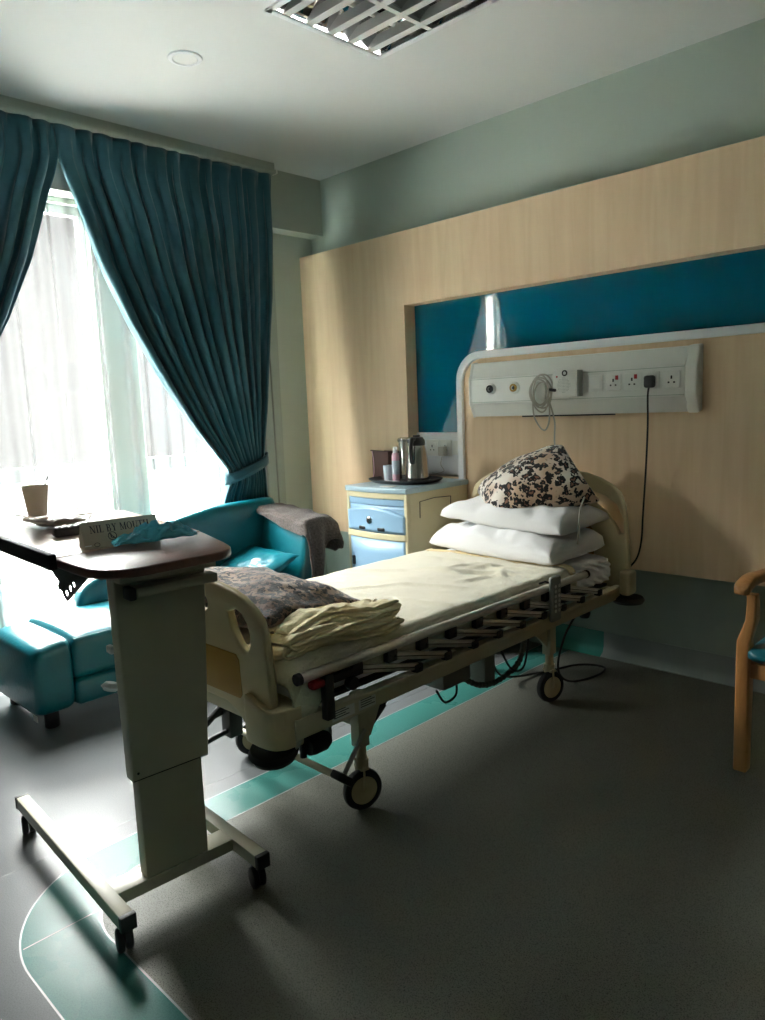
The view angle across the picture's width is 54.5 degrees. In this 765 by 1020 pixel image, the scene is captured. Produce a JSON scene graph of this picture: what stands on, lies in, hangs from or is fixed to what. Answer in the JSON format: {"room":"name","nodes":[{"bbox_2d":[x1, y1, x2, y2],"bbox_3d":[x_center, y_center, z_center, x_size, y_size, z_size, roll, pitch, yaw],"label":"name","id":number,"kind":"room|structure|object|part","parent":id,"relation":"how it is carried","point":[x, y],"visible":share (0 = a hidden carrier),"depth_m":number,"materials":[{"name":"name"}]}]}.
{"room":"hospital room","nodes":[
{"label":"hospital room","id":0,"kind":"room"},
{"bbox_2d":[3,577,74,624],"bbox_3d":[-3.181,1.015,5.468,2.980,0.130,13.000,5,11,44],"label":"trim","id":1,"kind":"structure","parent":0,"point":[17,601],"depth_m":6.54,"materials":[{"name":"white concrete"}]},
{"bbox_2d":[0,112,326,628],"bbox_3d":[-2.681,-0.467,3.472,0.290,3.076,6.464,5,11,44],"label":"wall","id":2,"kind":"structure","parent":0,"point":[287,356],"depth_m":5.30,"materials":[{"name":"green paint"}]},
{"bbox_2d":[0,203,109,625],"bbox_3d":[-1.964,-0.442,4.296,0.060,2.580,0.700,5,11,44],"label":"window","id":3,"kind":"structure","parent":2,"relation":"attached to","point":[7,476],"depth_m":4.41,"materials":[{"name":"white"}]},
{"bbox_2d":[136,341,220,513],"bbox_3d":[-1.357,-0.552,4.909,0.060,2.580,0.560,5,11,44],"label":"window","id":4,"kind":"structure","parent":2,"relation":"attached to","point":[161,462],"depth_m":4.94,"materials":[{"name":"white"}]},
{"bbox_2d":[0,640,764,1019],"bbox_3d":[-0.482,1.272,1.534,6.450,0.004,6.364,5,11,44],"label":"floor","id":5,"kind":"structure","parent":0,"point":[596,851],"depth_m":2.35,"materials":[{"name":"grey laminate"}]},
{"bbox_2d":[0,510,269,952],"bbox_3d":[-0.902,0.598,2.581,0.628,1.073,1.293,-9,11,-42],"label":"table","id":6,"kind":"object","parent":5,"relation":"on","point":[156,590],"visible":1,"depth_m":2.16,"materials":[{"name":"grey paint"}]},
{"bbox_2d":[10,507,96,518],"bbox_3d":[-1.225,0.033,2.768,0.335,0.052,0.225,5,11,44],"label":"food tray","id":7,"kind":"object","parent":6,"relation":"on","point":[48,507],"visible":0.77,"depth_m":2.70,"materials":[{"name":"plastic"}]},
{"bbox_2d":[22,512,85,526],"bbox_3d":[-1.214,0.039,2.744,0.230,0.047,0.124,4,10,38],"label":"packet","id":8,"kind":"object","parent":7,"relation":"in","point":[55,522],"visible":0.83,"depth_m":2.70,"materials":[{"name":"beige"}]},
{"bbox_2d":[21,476,48,516],"bbox_3d":[-1.267,-0.050,2.717,0.094,0.143,0.094,5,11,44],"label":"paper cup","id":9,"kind":"object","parent":8,"relation":"on","point":[35,496],"visible":0.96,"depth_m":2.69,"materials":[{"name":"beige paper"}]},
{"bbox_2d":[52,523,79,537],"bbox_3d":[-1.054,0.068,2.534,0.130,0.036,0.048,-8,10,-35],"label":"remote","id":10,"kind":"object","parent":6,"relation":"on","point":[65,530],"visible":0.69,"depth_m":2.50,"materials":[{"name":"black plastic"}]},
{"bbox_3d":[-0.774,0.503,2.118,0.052,0.031,0.054,-9,11,-42],"label":"knob","id":11,"kind":"part","parent":6,"relation":"part of","materials":[{"name":"white metal"}]},
{"bbox_2d":[79,514,155,549],"bbox_3d":[-0.824,0.065,2.330,0.236,0.079,0.065,-8,10,-37],"label":"card sign","id":12,"kind":"object","parent":6,"relation":"on","point":[95,534],"visible":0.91,"depth_m":2.29,"materials":[{"name":"beige"}]},
{"bbox_3d":[-0.685,0.226,2.014,0.021,0.035,0.050,-9,11,-42],"label":"lever","id":13,"kind":"part","parent":6,"relation":"part of","materials":[{"name":"black plastic"}]},
{"bbox_2d":[111,520,196,546],"bbox_3d":[-0.707,0.061,2.312,0.274,0.064,0.083,-8,10,-35],"label":"film","id":14,"kind":"object","parent":6,"relation":"on","point":[153,531],"visible":1,"depth_m":2.29,"materials":[{"name":"teal plastic"}]},
{"bbox_2d":[0,497,323,728],"bbox_3d":[-1.161,0.472,4.238,0.598,0.884,1.858,5,11,44],"label":"sofa","id":15,"kind":"object","parent":5,"relation":"on","point":[50,662],"visible":0.34,"depth_m":3.66,"materials":[{"name":"teal leather"}]},
{"bbox_2d":[28,600,114,677],"bbox_3d":[-1.422,0.631,3.989,0.594,0.250,0.728,5,11,44],"label":"cushion","id":16,"kind":"object","parent":15,"relation":"on","point":[85,627],"depth_m":3.65,"materials":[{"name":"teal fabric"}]},
{"bbox_3d":[-1.201,0.333,4.524,0.120,0.684,1.370,5,11,44],"label":"arm","id":17,"kind":"part","parent":15,"relation":"part of","materials":[{"name":"teal leather"}]},
{"bbox_2d":[221,545,298,572],"bbox_3d":[-0.807,0.356,4.521,0.365,0.196,0.540,-9,11,-41],"label":"cushion","id":18,"kind":"object","parent":15,"relation":"on","point":[250,556],"visible":0.52,"depth_m":4.46,"materials":[{"name":"teal fabric"}]},
{"bbox_3d":[-0.625,0.314,4.801,0.555,0.638,0.276,5,11,44],"label":"backrest","id":19,"kind":"part","parent":15,"relation":"part of","materials":[{"name":"teal leather"}]},
{"bbox_2d":[256,503,343,577],"bbox_3d":[-0.518,0.201,4.744,0.573,0.461,0.281,5,11,44],"label":"knitted throw","id":20,"kind":"object","parent":15,"relation":"on","point":[321,531],"visible":0.97,"depth_m":4.61,"materials":[{"name":"grey fabric"}]},
{"bbox_2d":[19,644,568,1019],"bbox_3d":[1.409,1.145,1.889,4.260,0.004,3.189,5,11,44],"label":"floor stripe","id":21,"kind":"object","parent":5,"relation":"attached to","point":[78,967],"depth_m":2.16,"materials":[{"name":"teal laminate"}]},
{"bbox_2d":[345,478,467,567],"bbox_3d":[0.158,0.317,4.608,0.513,0.982,0.610,5,11,44],"label":"base cabinet","id":22,"kind":"object","parent":5,"relation":"on","point":[385,523],"visible":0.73,"depth_m":4.35,"materials":[{"name":"blue"}]},
{"bbox_3d":[-0.048,-0.088,4.357,0.491,0.034,0.041,5,11,44],"label":"rail","id":23,"kind":"part","parent":22,"relation":"part of","materials":[{"name":"beige wood"}]},
{"bbox_2d":[349,496,403,506],"bbox_3d":[-0.043,-0.051,4.365,0.483,0.038,0.038,5,11,44],"label":"drawer","id":24,"kind":"object","parent":22,"relation":"attached to","point":[355,501],"depth_m":4.33,"materials":[{"name":"blue wood"}]},
{"bbox_3d":[-0.045,0.053,4.373,0.469,0.147,0.039,5,11,44],"label":"drawer","id":25,"kind":"part","parent":22,"relation":"part of","materials":[{"name":"blue wood"}]},
{"bbox_3d":[-0.039,0.149,4.389,0.491,0.037,0.041,5,11,44],"label":"rail","id":26,"kind":"part","parent":22,"relation":"part of","materials":[{"name":"beige wood"}]},
{"bbox_3d":[-0.023,0.455,4.428,0.449,0.574,0.038,5,11,44],"label":"door","id":27,"kind":"part","parent":22,"relation":"part of","materials":[{"name":"blue"}]},
{"bbox_2d":[368,475,442,484],"bbox_3d":[0.140,-0.185,4.556,0.474,0.024,0.334,5,11,44],"label":"serving tray","id":28,"kind":"object","parent":22,"relation":"on","point":[378,479],"visible":0.74,"depth_m":4.43,"materials":[{"name":"black plastic"}]},
{"bbox_2d":[370,450,401,478],"bbox_3d":[0.023,-0.293,4.752,0.104,0.184,0.200,-8,10,-33],"label":"box","id":29,"kind":"object","parent":28,"relation":"on","point":[379,458],"visible":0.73,"depth_m":4.71,"materials":[{"name":"brown cardboard"}]},
{"bbox_2d":[383,465,392,480],"bbox_3d":[0.039,-0.225,4.564,0.068,0.100,0.068,5,11,44],"label":"cup","id":30,"kind":"object","parent":28,"relation":"on","point":[387,469],"visible":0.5,"depth_m":4.54,"materials":[{"name":"grey ceramic"}]},
{"bbox_2d":[392,447,399,480],"bbox_3d":[0.080,-0.274,4.486,0.047,0.215,0.047,5,11,44],"label":"bottle","id":31,"kind":"object","parent":28,"relation":"on","point":[395,455],"visible":0.81,"depth_m":4.47,"materials":[{"name":"pink plastic"}]},
{"bbox_2d":[406,435,429,480],"bbox_3d":[0.199,-0.307,4.436,0.157,0.284,0.141,-6,9,-27],"label":"flask","id":32,"kind":"object","parent":28,"relation":"on","point":[417,469],"visible":0.87,"depth_m":4.39,"materials":[{"name":"grey metal"}]},
{"bbox_3d":[0.175,-0.349,4.364,0.027,0.158,0.063,2,9,28],"label":"handle","id":33,"kind":"part","parent":32,"relation":"part of","materials":[{"name":"black plastic"}]},
{"bbox_3d":[0.197,-0.414,4.420,0.104,0.066,0.117,5,11,44],"label":"lid","id":34,"kind":"part","parent":32,"relation":"part of","materials":[{"name":"black plastic"}]},
{"bbox_2d":[205,471,644,809],"bbox_3d":[0.134,0.441,3.355,1.146,1.086,2.365,5,11,44],"label":"hospital bed","id":35,"kind":"object","parent":5,"relation":"on","point":[241,679],"visible":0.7,"depth_m":2.66,"materials":[{"name":"beige plastic"}]},
{"bbox_3d":[-0.699,0.897,2.814,0.326,0.080,0.021,-8,10,-37],"label":"crank rod","id":36,"kind":"part","parent":35,"relation":"part of","materials":[{"name":"grey metal"}]},
{"bbox_3d":[-0.636,0.520,2.573,0.512,0.148,0.008,5,11,44],"label":"colour panel","id":37,"kind":"part","parent":35,"relation":"part of","materials":[{"name":"orange"}]},
{"bbox_3d":[-0.628,0.468,2.576,0.824,0.500,0.032,5,11,44],"label":"footboard","id":38,"kind":"part","parent":35,"relation":"part of","materials":[{"name":"beige plastic"}]},
{"bbox_2d":[300,730,331,758],"bbox_3d":[-0.228,0.756,2.498,0.070,0.130,0.112,5,11,44],"label":"wheel","id":39,"kind":"object","parent":35,"relation":"attached to","point":[314,744],"depth_m":2.48,"materials":[{"name":"black rubber"}]},
{"bbox_3d":[-0.403,0.581,2.818,0.820,0.015,0.460,5,11,44],"label":"deck panel","id":40,"kind":"part","parent":35,"relation":"part of","materials":[{"name":"grey metal"}]},
{"bbox_3d":[-0.079,0.863,2.697,0.040,0.150,0.040,5,11,44],"label":"stem","id":41,"kind":"part","parent":35,"relation":"part of","materials":[{"name":"beige plastic"}]},
{"bbox_3d":[-0.040,0.744,2.725,0.048,0.205,0.176,5,11,44],"label":"leg","id":42,"kind":"part","parent":35,"relation":"part of","materials":[{"name":"beige paint"}]},
{"bbox_3d":[-0.081,0.523,3.142,0.820,0.015,0.420,5,11,44],"label":"deck panel","id":43,"kind":"part","parent":35,"relation":"part of","materials":[{"name":"grey metal"}]},
{"bbox_2d":[276,549,610,698],"bbox_3d":[0.146,0.400,3.360,0.866,0.150,2.085,5,11,44],"label":"mattress","id":44,"kind":"object","parent":35,"relation":"on","point":[598,567],"visible":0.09,"depth_m":3.65,"materials":[{"name":"white"}]},
{"bbox_2d":[239,548,576,749],"bbox_3d":[-0.008,0.462,3.212,0.926,0.297,1.698,5,11,44],"label":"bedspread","id":45,"kind":"object","parent":44,"relation":"on","point":[431,586],"visible":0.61,"depth_m":3.17,"materials":[{"name":"beige fabric"}]},
{"bbox_2d":[204,566,359,627],"bbox_3d":[-0.501,0.332,2.836,0.802,0.210,0.496,5,11,41],"label":"folded blanket","id":46,"kind":"object","parent":45,"relation":"on","point":[276,595],"visible":0.49,"depth_m":2.64,"materials":[{"name":"grey fabric"}]},
{"bbox_2d":[248,599,403,660],"bbox_3d":[-0.173,0.392,2.536,0.271,0.135,0.573,5,11,44],"label":"folded blanket","id":47,"kind":"object","parent":45,"relation":"on","point":[303,631],"visible":0.94,"depth_m":2.46,"materials":[{"name":"beige fabric"}]},
{"bbox_2d":[430,521,604,564],"bbox_3d":[0.687,0.128,3.885,0.470,0.201,0.784,-10,11,-42],"label":"pillow","id":48,"kind":"object","parent":44,"relation":"on","point":[468,537],"visible":0.7,"depth_m":3.68,"materials":[{"name":"white fabric"}]},
{"bbox_2d":[441,495,608,535],"bbox_3d":[0.728,-0.003,3.871,0.763,0.180,0.472,5,11,44],"label":"pillow","id":49,"kind":"object","parent":48,"relation":"on","point":[540,519],"visible":0.73,"depth_m":3.66,"materials":[{"name":"white fabric"}]},
{"bbox_2d":[477,445,599,507],"bbox_3d":[0.767,-0.131,3.818,0.704,0.387,0.354,2,9,26],"label":"cushion","id":50,"kind":"object","parent":49,"relation":"on","point":[547,475],"visible":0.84,"depth_m":3.69,"materials":[{"name":"multicoloured fabric"}]},
{"bbox_3d":[0.349,0.412,2.891,0.034,0.038,1.744,5,11,44],"label":"rail","id":51,"kind":"part","parent":35,"relation":"part of","materials":[{"name":"silver metal"}]},
{"bbox_3d":[0.184,0.474,3.410,0.820,0.015,0.300,5,11,44],"label":"deck panel","id":52,"kind":"part","parent":35,"relation":"part of","materials":[{"name":"grey metal"}]},
{"bbox_3d":[0.726,0.605,3.497,0.048,0.205,0.266,5,11,44],"label":"leg","id":53,"kind":"part","parent":35,"relation":"part of","materials":[{"name":"beige paint"}]},
{"bbox_3d":[0.805,0.703,3.588,0.040,0.150,0.040,5,11,44],"label":"stem","id":54,"kind":"part","parent":35,"relation":"part of","materials":[{"name":"beige plastic"}]},
{"bbox_2d":[539,575,560,622],"bbox_3d":[0.741,0.391,3.258,0.110,0.204,0.043,-6,9,-22],"label":"bed remote control","id":55,"kind":"object","parent":35,"relation":"hanging from","point":[554,582],"visible":1,"depth_m":3.25,"materials":[{"name":"grey plastic"}]},
{"bbox_3d":[0.884,0.083,4.089,1.018,0.640,0.034,5,11,44],"label":"headboard","id":56,"kind":"part","parent":35,"relation":"part of","materials":[{"name":"beige plastic"}]},
{"bbox_3d":[0.579,0.403,3.808,0.820,0.015,0.790,5,11,44],"label":"deck panel","id":57,"kind":"part","parent":35,"relation":"part of","materials":[{"name":"grey metal"}]},
{"bbox_3d":[0.998,0.499,3.672,0.060,0.065,0.060,5,11,44],"label":"adjuster knob","id":58,"kind":"part","parent":35,"relation":"part of","materials":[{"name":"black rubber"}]},
{"bbox_2d":[495,618,605,681],"bbox_3d":[0.866,0.688,3.784,0.764,0.426,0.325,-6,9,-27],"label":"cable","id":59,"kind":"object","parent":5,"relation":"on","point":[572,620],"visible":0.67,"depth_m":3.86,"materials":[{"name":"black rubber"}]},
{"bbox_2d":[733,568,764,771],"bbox_3d":[1.789,0.500,2.804,0.670,0.990,0.682,5,11,44],"label":"wooden armchair","id":60,"kind":"object","parent":5,"relation":"on","point":[750,658],"visible":1,"depth_m":2.81,"materials":[{"name":"brown wood"}]},
{"bbox_3d":[1.536,0.252,2.959,0.060,0.067,0.610,5,11,44],"label":"armrest","id":61,"kind":"part","parent":60,"relation":"part of","materials":[{"name":"brown wood"}]},
{"bbox_3d":[1.757,0.529,2.774,0.584,0.072,0.572,5,11,44],"label":"seat","id":62,"kind":"part","parent":60,"relation":"part of","materials":[{"name":"teal"}]},
{"bbox_3d":[1.596,0.625,2.619,0.580,0.060,0.024,5,11,44],"label":"rail","id":63,"kind":"part","parent":60,"relation":"part of","materials":[{"name":"brown wood"}]},
{"bbox_2d":[0,0,764,180],"bbox_3d":[-0.590,-1.831,1.081,6.600,0.120,6.564,5,11,44],"label":"ceiling","id":64,"kind":"structure","parent":0,"point":[267,87],"depth_m":3.57,"materials":[{"name":"white paint"}]},
{"bbox_2d":[0,94,277,175],"bbox_3d":[-1.897,-2.057,3.768,0.054,0.071,3.380,5,11,44],"label":"track","id":65,"kind":"object","parent":64,"relation":"attached to","point":[8,104],"visible":1,"depth_m":4.21,"materials":[{"name":"white metal"}]},
{"bbox_2d":[1,331,24,521],"bbox_3d":[-1.971,-0.434,3.947,0.040,1.002,0.020,5,11,44],"label":"sheer curtain","id":66,"kind":"object","parent":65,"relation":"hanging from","point":[2,336],"depth_m":3.95,"materials":[{"name":"white fabric"}]},
{"bbox_2d":[15,297,38,483],"bbox_3d":[-1.914,-0.631,3.986,0.040,0.983,0.022,5,11,44],"label":"sheer curtain","id":67,"kind":"object","parent":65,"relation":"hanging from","point":[17,301],"depth_m":3.99,"materials":[{"name":"white fabric"}]},
{"bbox_2d":[0,110,57,336],"bbox_3d":[-2.162,-0.498,3.613,1.448,2.938,0.164,-10,11,-42],"label":"curtain","id":68,"kind":"object","parent":65,"relation":"hanging from","point":[28,149],"visible":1,"depth_m":3.83,"materials":[{"name":"teal fabric"}]},
{"bbox_2d":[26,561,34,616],"bbox_3d":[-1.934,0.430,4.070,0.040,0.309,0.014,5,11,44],"label":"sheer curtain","id":69,"kind":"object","parent":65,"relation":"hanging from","point":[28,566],"depth_m":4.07,"materials":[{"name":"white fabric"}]},
{"bbox_2d":[33,246,63,513],"bbox_3d":[-1.834,-0.691,4.062,0.040,1.436,0.031,5,11,44],"label":"sheer curtain","id":70,"kind":"object","parent":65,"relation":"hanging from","point":[35,260],"depth_m":4.07,"materials":[{"name":"white fabric"}]},
{"bbox_2d":[45,569,52,611],"bbox_3d":[-1.866,0.446,4.141,0.040,0.242,0.018,5,11,44],"label":"sheer curtain","id":71,"kind":"object","parent":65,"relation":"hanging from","point":[46,571],"depth_m":4.15,"materials":[{"name":"white fabric"}]},
{"bbox_2d":[45,201,79,513],"bbox_3d":[-1.775,-0.817,4.110,0.040,1.690,0.024,5,11,44],"label":"sheer curtain","id":72,"kind":"object","parent":65,"relation":"hanging from","point":[47,212],"depth_m":4.11,"materials":[{"name":"white fabric"}]},
{"bbox_2d":[61,169,98,512],"bbox_3d":[-1.704,-0.916,4.174,0.040,1.877,0.033,5,11,44],"label":"sheer curtain","id":73,"kind":"object","parent":65,"relation":"hanging from","point":[83,379],"depth_m":4.17,"materials":[{"name":"white fabric"}]},
{"bbox_2d":[92,249,120,509],"bbox_3d":[-1.602,-0.733,4.296,0.040,1.477,0.028,5,11,44],"label":"sheer curtain","id":74,"kind":"object","parent":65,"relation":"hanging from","point":[94,258],"depth_m":4.30,"materials":[{"name":"white fabric"}]},
{"bbox_2d":[123,317,144,514],"bbox_3d":[-1.489,-0.548,4.430,0.040,1.163,0.032,5,11,44],"label":"sheer curtain","id":75,"kind":"object","parent":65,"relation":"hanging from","point":[126,329],"depth_m":4.44,"materials":[{"name":"white fabric"}]},
{"bbox_2d":[143,353,159,519],"bbox_3d":[-1.413,-0.439,4.519,0.040,1.004,0.017,5,11,44],"label":"sheer curtain","id":76,"kind":"object","parent":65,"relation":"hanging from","point":[145,359],"depth_m":4.52,"materials":[{"name":"white fabric"}]},
{"bbox_2d":[53,123,272,503],"bbox_3d":[-1.162,-0.681,4.625,0.165,2.938,1.438,5,11,42],"label":"curtain","id":77,"kind":"object","parent":65,"relation":"hanging from","point":[182,244],"visible":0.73,"depth_m":4.57,"materials":[{"name":"teal fabric"}]},
{"bbox_2d":[162,385,175,517],"bbox_3d":[-1.331,-0.359,4.611,0.040,0.814,0.032,5,11,44],"label":"sheer curtain","id":78,"kind":"object","parent":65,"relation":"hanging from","point":[165,396],"depth_m":4.62,"materials":[{"name":"white fabric"}]},
{"bbox_2d":[180,412,189,512],"bbox_3d":[-1.255,-0.298,4.695,0.040,0.630,0.015,5,11,44],"label":"sheer curtain","id":79,"kind":"object","parent":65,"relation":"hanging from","point":[180,412],"depth_m":4.70,"materials":[{"name":"white fabric"}]},
{"bbox_2d":[197,437,205,507],"bbox_3d":[-1.174,-0.241,4.783,0.040,0.451,0.042,5,11,44],"label":"sheer curtain","id":80,"kind":"object","parent":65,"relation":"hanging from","point":[199,444],"depth_m":4.79,"materials":[{"name":"white fabric"}]},
{"bbox_2d":[270,361,279,502],"bbox_3d":[-0.763,-0.536,5.177,0.040,0.976,0.016,5,11,44],"label":"sheer curtain","id":81,"kind":"object","parent":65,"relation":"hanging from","point":[270,361],"depth_m":5.19,"materials":[{"name":"white fabric"}]},
{"bbox_2d":[167,50,202,66],"bbox_3d":[-0.912,-2.083,3.434,0.160,0.008,0.160,5,11,44],"label":"recessed light","id":82,"kind":"object","parent":64,"relation":"in","point":[185,58],"visible":1,"depth_m":3.42,"materials":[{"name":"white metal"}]},
{"bbox_2d":[265,0,498,59],"bbox_3d":[-0.005,-2.101,3.034,0.690,0.086,0.670,5,11,44],"label":"ceiling light","id":83,"kind":"object","parent":64,"relation":"attached to","point":[383,27],"visible":1,"depth_m":3.16,"materials":[{"name":"white metal"}]},
{"bbox_3d":[-0.175,-2.059,2.864,0.630,0.053,0.038,5,11,44],"label":"blade","id":84,"kind":"part","parent":83,"relation":"part of","materials":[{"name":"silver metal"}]},
{"bbox_3d":[-0.090,-2.075,2.950,0.630,0.053,0.038,5,11,44],"label":"blade","id":85,"kind":"part","parent":83,"relation":"part of","materials":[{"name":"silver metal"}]},
{"bbox_3d":[-0.004,-2.090,3.035,0.630,0.053,0.038,5,11,44],"label":"blade","id":86,"kind":"part","parent":83,"relation":"part of","materials":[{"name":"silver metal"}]},
{"bbox_3d":[0.081,-2.105,3.121,0.630,0.053,0.038,5,11,44],"label":"blade","id":87,"kind":"part","parent":83,"relation":"part of","materials":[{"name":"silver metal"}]},
{"bbox_3d":[0.166,-2.121,3.207,0.630,0.053,0.038,5,11,44],"label":"blade","id":88,"kind":"part","parent":83,"relation":"part of","materials":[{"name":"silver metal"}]},
{"bbox_3d":[0.208,-2.143,3.248,0.630,0.079,0.002,5,11,44],"label":"plate","id":89,"kind":"part","parent":83,"relation":"part of","materials":[{"name":"white metal"}]},
{"bbox_2d":[311,18,764,254],"bbox_3d":[1.783,-0.720,3.518,6.450,2.946,0.100,5,11,44],"label":"wall","id":90,"kind":"structure","parent":0,"point":[708,94],"depth_m":3.99,"materials":[{"name":"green paint"}]},
{"bbox_2d":[0,643,526,877],"bbox_3d":[-1.985,1.132,2.950,1.911,0.001,6.294,5,11,44],"label":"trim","id":91,"kind":"structure","parent":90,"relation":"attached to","point":[526,643],"depth_m":2.69,"materials":[{"name":"grey"}]},
{"bbox_2d":[417,432,457,475],"bbox_3d":[0.376,-0.350,4.826,0.430,0.304,0.092,5,11,44],"label":"trim","id":92,"kind":"structure","parent":90,"relation":"attached to","point":[449,463],"depth_m":4.85,"materials":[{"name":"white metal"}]},
{"bbox_2d":[434,446,446,473],"bbox_3d":[0.365,-0.323,4.818,0.106,0.176,0.053,0,8,19],"label":"white adaptor","id":93,"kind":"object","parent":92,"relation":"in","point":[442,450],"visible":1,"depth_m":4.79,"materials":[{"name":"beige plastic"}]},
{"bbox_2d":[426,440,457,455],"bbox_3d":[0.390,-0.403,4.834,0.264,0.099,0.014,5,11,44],"label":"socket","id":94,"kind":"object","parent":90,"relation":"attached to","point":[432,446],"visible":0.8,"depth_m":4.83,"materials":[{"name":"white plastic"}]},
{"bbox_2d":[452,441,457,454],"bbox_3d":[0.483,-0.396,4.745,0.088,0.088,0.010,5,11,44],"label":"socket","id":95,"kind":"object","parent":94,"relation":"attached to","point":[455,443],"depth_m":4.75,"materials":[{"name":"white plastic"}]},
{"bbox_2d":[299,136,764,586],"bbox_3d":[1.703,-0.647,3.442,6.248,2.000,0.111,5,11,44],"label":"wall panel","id":96,"kind":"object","parent":90,"relation":"attached to","point":[704,507],"depth_m":3.91,"materials":[{"name":"brown wood"}]},
{"bbox_2d":[326,531,764,657],"bbox_3d":[1.774,0.496,3.701,6.350,0.750,0.062,5,11,44],"label":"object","id":97,"kind":"structure","parent":90,"relation":"attached to","point":[706,615],"depth_m":3.89,"materials":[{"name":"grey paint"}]},
{"bbox_2d":[469,343,702,417],"bbox_3d":[1.014,-0.668,3.976,1.350,0.328,0.094,5,11,44],"label":"panel","id":98,"kind":"object","parent":90,"relation":"attached to","point":[613,382],"visible":0.98,"depth_m":3.83,"materials":[{"name":"white plastic"}]},
{"bbox_2d":[486,383,495,394],"bbox_3d":[0.627,-0.701,4.308,0.068,0.068,0.012,5,11,44],"label":"outlet","id":99,"kind":"object","parent":98,"relation":"attached to","point":[490,387],"depth_m":4.30,"materials":[{"name":"black plastic"}]},
{"bbox_2d":[509,382,519,393],"bbox_3d":[0.743,-0.689,4.195,0.068,0.068,0.012,5,11,44],"label":"outlet","id":100,"kind":"object","parent":98,"relation":"attached to","point":[514,387],"depth_m":4.18,"materials":[{"name":"orange"}]},
{"bbox_2d":[529,374,584,544],"bbox_3d":[0.921,-0.292,3.795,0.125,0.823,0.689,-3,8,-7],"label":"cable","id":101,"kind":"object","parent":98,"relation":"hanging from","point":[540,387],"visible":0.91,"depth_m":4.03,"materials":[{"name":"white plastic"}]},
{"bbox_2d":[553,369,582,397],"bbox_3d":[0.978,-0.669,3.935,0.156,0.145,0.052,5,11,44],"label":"control box","id":102,"kind":"object","parent":98,"relation":"attached to","point":[567,383],"visible":1,"depth_m":3.90,"materials":[{"name":"white plastic"}]},
{"bbox_2d":[522,414,614,416],"bbox_3d":[1.004,-0.518,4.053,0.560,0.012,0.022,5,11,44],"label":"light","id":103,"kind":"object","parent":98,"relation":"attached to","point":[523,415],"depth_m":4.07,"materials":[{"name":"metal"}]},
{"bbox_2d":[588,375,602,391],"bbox_3d":[1.103,-0.655,3.846,0.082,0.082,0.010,5,11,44],"label":"switch","id":104,"kind":"object","parent":98,"relation":"attached to","point":[595,382],"depth_m":3.84,"materials":[{"name":"white plastic"}]},
{"bbox_2d":[606,374,620,390],"bbox_3d":[1.174,-0.648,3.776,0.082,0.082,0.010,5,11,44],"label":"socket","id":105,"kind":"object","parent":98,"relation":"attached to","point":[613,381],"depth_m":3.77,"materials":[{"name":"white plastic"}]},
{"bbox_2d":[624,373,639,389],"bbox_3d":[1.245,-0.641,3.707,0.082,0.082,0.010,5,11,44],"label":"socket","id":106,"kind":"object","parent":98,"relation":"attached to","point":[631,380],"depth_m":3.70,"materials":[{"name":"white plastic"}]},
{"bbox_2d":[631,375,654,566],"bbox_3d":[1.284,-0.152,3.733,0.165,1.027,0.049,5,11,44],"label":"plug","id":107,"kind":"object","parent":98,"relation":"attached to","point":[649,380],"visible":0.86,"depth_m":3.68,"materials":[{"name":"black plastic"}]},
{"bbox_2d":[643,371,659,388],"bbox_3d":[1.317,-0.634,3.637,0.082,0.082,0.010,5,11,44],"label":"socket","id":108,"kind":"object","parent":98,"relation":"attached to","point":[656,373],"depth_m":3.62,"materials":[{"name":"white plastic"}]},
{"bbox_2d":[663,370,679,387],"bbox_3d":[1.388,-0.628,3.568,0.082,0.082,0.010,5,11,44],"label":"socket","id":109,"kind":"object","parent":98,"relation":"attached to","point":[671,378],"depth_m":3.56,"materials":[{"name":"white plastic"}]},
{"bbox_2d":[414,249,764,431],"bbox_3d":[1.847,-0.771,3.349,4.530,0.826,0.010,5,11,44],"label":"wall panel","id":110,"kind":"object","parent":90,"relation":"attached to","point":[724,290],"depth_m":4.05,"materials":[{"name":"teal paint"}]},
{"bbox_2d":[456,323,764,478],"bbox_3d":[1.932,-0.429,3.161,4.100,0.778,0.028,5,11,44],"label":"trim","id":111,"kind":"structure","parent":90,"relation":"attached to","point":[758,327],"depth_m":3.97,"materials":[{"name":"white metal"}]},
{"bbox_2d":[524,617,764,693],"bbox_3d":[1.784,0.811,3.670,6.250,0.135,0.048,5,11,44],"label":"baseboard","id":112,"kind":"structure","parent":90,"relation":"attached to","point":[711,667],"depth_m":4.01,"materials":[{"name":"grey plastic"}]},
{"label":"outside","id":113,"kind":"structure","parent":0,"visible":0},
{"bbox_2d":[0,465,212,586],"bbox_3d":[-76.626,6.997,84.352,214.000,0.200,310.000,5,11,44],"label":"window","id":114,"kind":"structure","parent":113,"point":[13,569],"depth_m":140.51,"materials":[{"name":"glass"}]}
]}

